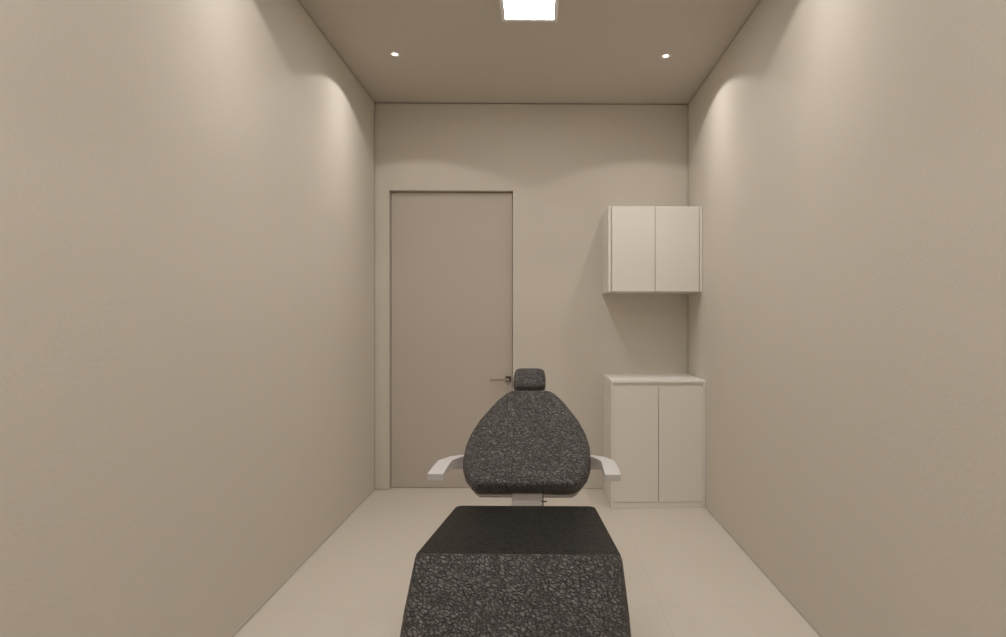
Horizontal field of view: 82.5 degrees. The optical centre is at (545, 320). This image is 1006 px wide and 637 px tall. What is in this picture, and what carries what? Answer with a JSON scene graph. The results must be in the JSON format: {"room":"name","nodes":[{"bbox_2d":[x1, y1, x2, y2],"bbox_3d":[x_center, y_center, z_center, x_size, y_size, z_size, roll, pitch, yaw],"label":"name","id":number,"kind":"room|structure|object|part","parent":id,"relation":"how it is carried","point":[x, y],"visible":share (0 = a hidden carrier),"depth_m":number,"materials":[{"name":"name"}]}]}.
{"room":"examination room","nodes":[
{"label":"examination room","id":0,"kind":"room"},
{"bbox_2d":[0,0,374,636],"bbox_3d":[-1.207,-0.168,1.653,0.100,2.700,4.840,0,0,-1],"label":"wall","id":1,"kind":"structure","parent":0,"point":[187,187],"depth_m":1.79,"materials":[{"name":"paint"}]},
{"bbox_2d":[233,487,820,636],"bbox_3d":[-0.062,1.232,1.624,2.389,0.100,4.950,0,0,-1],"label":"floor","id":2,"kind":"structure","parent":0,"point":[685,575],"depth_m":2.65,"materials":[{"name":"ceramic"}]},
{"bbox_2d":[400,368,630,636],"bbox_3d":[-0.079,0.702,1.957,0.692,0.961,1.385,0,0,1],"label":"chair","id":3,"kind":"object","parent":2,"relation":"on","point":[525,568],"visible":1,"depth_m":1.69,"materials":[{"name":"black leather"}]},
{"bbox_3d":[-0.351,0.542,2.229,0.135,0.131,0.395,0,0,26],"label":"armrest","id":4,"kind":"part","parent":3,"relation":"part of","materials":[{"name":"white plastic"}]},
{"bbox_3d":[-0.074,0.707,1.827,0.579,0.090,0.424,0,0,1],"label":"seat","id":5,"kind":"part","parent":3,"relation":"part of","materials":[{"name":"black leather"}]},
{"bbox_3d":[-0.070,0.474,2.310,0.490,0.327,0.467,0,0,1],"label":"backrest","id":6,"kind":"part","parent":3,"relation":"part of","materials":[{"name":"black leather"}]},
{"bbox_3d":[0.202,0.542,2.221,0.135,0.131,0.395,0,0,-24],"label":"armrest","id":7,"kind":"part","parent":3,"relation":"part of","materials":[{"name":"white plastic"}]},
{"bbox_2d":[603,374,705,508],"bbox_3d":[0.705,0.779,3.796,0.593,0.805,0.427,0,0,-1],"label":"base cabinet","id":8,"kind":"object","parent":2,"relation":"on","point":[654,425],"visible":1,"depth_m":3.58,"materials":[{"name":"white paint"}]},
{"bbox_3d":[0.416,0.788,3.792,0.016,0.788,0.427,0,0,-1],"label":"panel","id":9,"kind":"part","parent":8,"relation":"part of","materials":[{"name":"white paint"}]},
{"bbox_3d":[0.567,0.778,3.588,0.278,0.723,0.013,0,0,-1],"label":"door","id":10,"kind":"part","parent":8,"relation":"part of","materials":[{"name":"white paint"}]},
{"bbox_3d":[0.705,0.385,3.796,0.593,0.016,0.427,0,0,-1],"label":"panel","id":11,"kind":"part","parent":8,"relation":"part of","materials":[{"name":"white laminate"}]},
{"bbox_3d":[0.849,0.778,3.592,0.276,0.723,0.013,0,0,-1],"label":"door","id":12,"kind":"part","parent":8,"relation":"part of","materials":[{"name":"white paint"}]},
{"bbox_3d":[0.993,0.788,3.800,0.016,0.788,0.427,0,0,-1],"label":"panel","id":13,"kind":"part","parent":8,"relation":"part of","materials":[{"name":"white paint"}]},
{"bbox_2d":[298,0,760,104],"bbox_3d":[-0.062,-1.568,1.624,2.389,0.100,4.950,0,0,-1],"label":"ceiling","id":14,"kind":"structure","parent":0,"point":[451,51],"depth_m":3.19,"materials":[{"name":"beige paint"}]},
{"bbox_2d":[389,51,399,56],"bbox_3d":[-0.860,-1.516,3.260,0.060,0.003,0.060,0,0,-1],"label":"recessed light","id":15,"kind":"object","parent":14,"relation":"in","point":[395,54],"visible":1,"depth_m":3.26,"materials":[{"name":"white"}]},
{"bbox_2d":[499,0,558,21],"bbox_3d":[-0.078,-1.512,2.742,0.280,0.012,0.280,0,0,-1],"label":"recessed light","id":16,"kind":"object","parent":14,"relation":"in","point":[511,10],"visible":1,"depth_m":2.78,"materials":[{"name":"white plastic"}]},
{"bbox_2d":[660,53,670,57],"bbox_3d":[0.690,-1.516,3.282,0.060,0.003,0.060,0,0,-1],"label":"recessed light","id":17,"kind":"object","parent":14,"relation":"in","point":[666,55],"visible":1,"depth_m":3.27,"materials":[{"name":"white"}]},
{"bbox_2d":[375,103,687,488],"bbox_3d":[-0.096,-0.168,4.049,2.219,2.700,0.100,0,0,-1],"label":"wall","id":18,"kind":"structure","parent":0,"point":[563,166],"depth_m":4.00,"materials":[{"name":"paint"}]},
{"bbox_2d":[391,192,512,486],"bbox_3d":[-0.661,0.140,4.024,0.852,2.079,0.094,0,0,-1],"label":"door","id":19,"kind":"structure","parent":18,"relation":"in","point":[452,253],"depth_m":4.03,"materials":[{"name":"beige paint"}]},
{"bbox_3d":[-0.322,0.417,3.987,0.138,0.018,0.011,0,0,-1],"label":"lever","id":20,"kind":"part","parent":19,"relation":"part of","materials":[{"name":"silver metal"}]},
{"bbox_2d":[602,206,701,293],"bbox_3d":[0.700,-0.456,3.832,0.602,0.547,0.354,0,0,-1],"label":"upper cabinet","id":21,"kind":"object","parent":18,"relation":"attached to","point":[646,249],"visible":1,"depth_m":3.66,"materials":[{"name":"white paint"}]},
{"bbox_3d":[0.407,-0.456,3.828,0.016,0.547,0.354,0,0,-1],"label":"panel","id":22,"kind":"part","parent":21,"relation":"part of","materials":[{"name":"white paint"}]},
{"bbox_3d":[0.561,-0.456,3.660,0.275,0.545,0.012,0,0,-1],"label":"door","id":23,"kind":"part","parent":21,"relation":"part of","materials":[{"name":"white paint"}]},
{"bbox_3d":[0.842,-0.456,3.664,0.279,0.545,0.012,0,0,-1],"label":"door","id":24,"kind":"part","parent":21,"relation":"part of","materials":[{"name":"white paint"}]},
{"bbox_3d":[0.993,-0.456,3.836,0.016,0.547,0.354,0,0,-1],"label":"panel","id":25,"kind":"part","parent":21,"relation":"part of","materials":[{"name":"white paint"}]},
{"bbox_2d":[688,0,1005,636],"bbox_3d":[1.082,-0.168,1.685,0.100,2.700,4.840,0,0,-1],"label":"wall","id":26,"kind":"structure","parent":0,"point":[847,158],"depth_m":1.85,"materials":[{"name":"paint"}]}
]}

